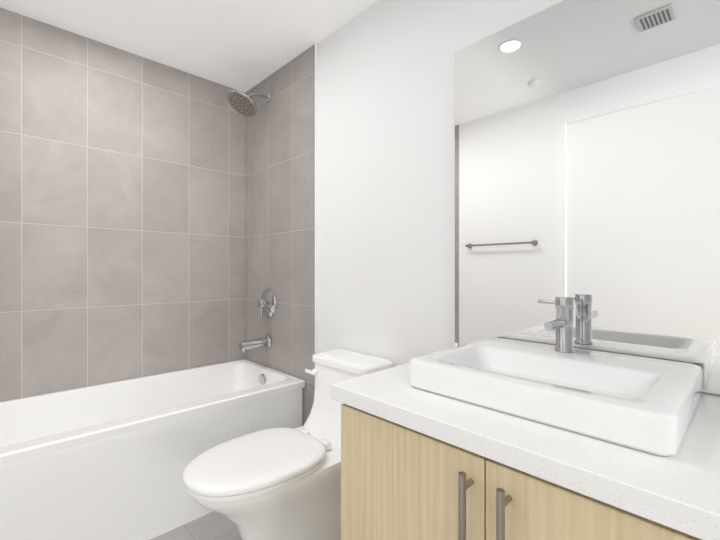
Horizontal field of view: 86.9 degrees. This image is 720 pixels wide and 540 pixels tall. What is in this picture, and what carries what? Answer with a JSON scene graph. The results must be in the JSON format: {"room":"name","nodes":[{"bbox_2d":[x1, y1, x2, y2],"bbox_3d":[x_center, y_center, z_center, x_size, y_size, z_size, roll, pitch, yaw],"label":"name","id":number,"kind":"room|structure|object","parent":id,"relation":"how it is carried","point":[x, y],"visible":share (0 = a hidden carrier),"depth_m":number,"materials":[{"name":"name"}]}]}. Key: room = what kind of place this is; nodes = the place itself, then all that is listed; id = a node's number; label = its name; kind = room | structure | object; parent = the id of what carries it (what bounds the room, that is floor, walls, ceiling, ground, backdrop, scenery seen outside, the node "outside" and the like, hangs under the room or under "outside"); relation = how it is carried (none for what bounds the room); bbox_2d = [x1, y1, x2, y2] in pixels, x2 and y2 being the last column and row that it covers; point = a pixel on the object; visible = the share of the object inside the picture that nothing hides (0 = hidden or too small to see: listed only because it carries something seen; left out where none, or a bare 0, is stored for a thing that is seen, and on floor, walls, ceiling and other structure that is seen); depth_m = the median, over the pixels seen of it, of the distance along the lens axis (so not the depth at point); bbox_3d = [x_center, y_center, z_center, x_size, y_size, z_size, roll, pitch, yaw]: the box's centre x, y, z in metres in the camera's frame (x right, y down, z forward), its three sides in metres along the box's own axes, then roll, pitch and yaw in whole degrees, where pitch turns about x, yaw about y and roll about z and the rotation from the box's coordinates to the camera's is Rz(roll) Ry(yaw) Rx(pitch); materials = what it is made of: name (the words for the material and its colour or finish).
{"room":"bathroom","nodes":[
{"label":"bathroom","id":0,"kind":"room"},
{"bbox_2d":[0,0,378,92],"bbox_3d":[-0.437,-1.350,1.072,2.020,0.100,3.250,0,0,-44],"label":"ceiling","id":1,"kind":"structure","parent":0,"point":[244,46],"depth_m":2.04,"materials":[{"name":"white paint"}]},
{"bbox_2d":[150,511,241,539],"bbox_3d":[-0.437,1.240,1.072,2.020,0.100,3.250,0,0,-44],"label":"floor","id":2,"kind":"structure","parent":0,"point":[213,525],"depth_m":1.74,"materials":[{"name":"tile"}]},
{"bbox_2d":[0,359,304,539],"bbox_3d":[-1.228,0.920,1.890,1.794,0.540,0.749,0,0,-44],"label":"bathtub","id":3,"kind":"object","parent":2,"relation":"on","point":[109,461],"visible":0.9,"depth_m":1.72,"materials":[{"name":"white ceramic"}]},
{"bbox_2d":[182,349,393,539],"bbox_3d":[-0.277,0.800,1.584,0.866,0.780,0.407,0,0,-44],"label":"toilet","id":4,"kind":"object","parent":2,"relation":"on","point":[276,484],"visible":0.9,"depth_m":1.45,"materials":[{"name":"white ceramic"}]},
{"bbox_2d":[331,363,719,539],"bbox_3d":[0.588,0.748,0.806,0.711,0.885,1.233,0,0,-44],"label":"bathroom vanity","id":5,"kind":"object","parent":2,"relation":"on","point":[418,464],"visible":0.79,"depth_m":0.71,"materials":[{"name":"brown wood"}]},
{"bbox_2d":[409,337,702,455],"bbox_3d":[0.481,0.268,0.965,0.482,0.072,0.550,0,0,-44],"label":"sink","id":6,"kind":"object","parent":5,"relation":"in","point":[646,404],"visible":1,"depth_m":0.84,"materials":[{"name":"white ceramic"}]},
{"bbox_2d":[538,296,574,352],"bbox_3d":[0.534,0.154,1.071,0.146,0.154,0.098,0,0,-44],"label":"faucet","id":7,"kind":"object","parent":6,"relation":"on","point":[562,324],"visible":0.98,"depth_m":1.07,"materials":[{"name":"silver metal"}]},
{"bbox_2d":[317,0,563,366],"bbox_3d":[0.253,-0.055,1.739,0.100,2.490,3.050,0,0,-44],"label":"wall","id":8,"kind":"structure","parent":0,"point":[386,179],"depth_m":1.77,"materials":[{"name":"white paint"}]},
{"bbox_2d":[245,44,314,425],"bbox_3d":[-0.547,-0.055,2.488,0.010,2.489,0.840,0,0,-44],"label":"tile","id":9,"kind":"structure","parent":8,"relation":"attached to","point":[280,194],"depth_m":2.41,"materials":[{"name":"grey tile"}]},
{"bbox_2d":[227,90,270,116],"bbox_3d":[-0.710,-1.090,2.449,0.276,0.179,0.195,0,0,-44],"label":"shower head","id":10,"kind":"object","parent":9,"relation":"attached to","point":[242,103],"visible":1,"depth_m":2.41},
{"bbox_2d":[239,335,271,351],"bbox_3d":[-0.683,0.479,2.475,0.204,0.088,0.080,0,0,-44],"label":"tub spout","id":11,"kind":"object","parent":9,"relation":"attached to","point":[245,346],"visible":1,"depth_m":2.45,"materials":[{"name":"silver metal"}]},
{"bbox_2d":[257,289,275,318],"bbox_3d":[-0.637,0.223,2.519,0.075,0.198,0.192,0,0,-44],"label":"shower valve","id":12,"kind":"object","parent":9,"relation":"attached to","point":[266,303],"visible":1,"depth_m":2.50,"materials":[{"name":"silver metal"}]},
{"bbox_2d":[315,43,316,352],"bbox_3d":[-0.253,-0.055,2.183,0.010,2.489,0.006,0,0,-44],"label":"trim","id":13,"kind":"structure","parent":8,"relation":"attached to","point":[315,198],"depth_m":2.18,"materials":[{"name":"white"}]},
{"bbox_2d":[455,0,719,394],"bbox_3d":[0.815,-0.264,1.030,0.074,1.132,1.230,0,0,-44],"label":"mirror","id":14,"kind":"object","parent":8,"relation":"attached to","point":[587,155],"visible":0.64,"depth_m":1.11,"materials":[{"name":"clear glass"}]},
{"bbox_3d":[-1.532,-0.055,2.205,2.020,2.490,0.100,0,0,-44],"label":"wall","id":15,"kind":"structure","parent":0,"visible":0},
{"bbox_2d":[0,8,244,401],"bbox_3d":[-1.493,-0.055,2.165,1.819,2.489,0.010,0,0,-44],"label":"tile","id":16,"kind":"structure","parent":15,"relation":"attached to","point":[122,214],"depth_m":2.20,"materials":[{"name":"grey tile"}]}
]}

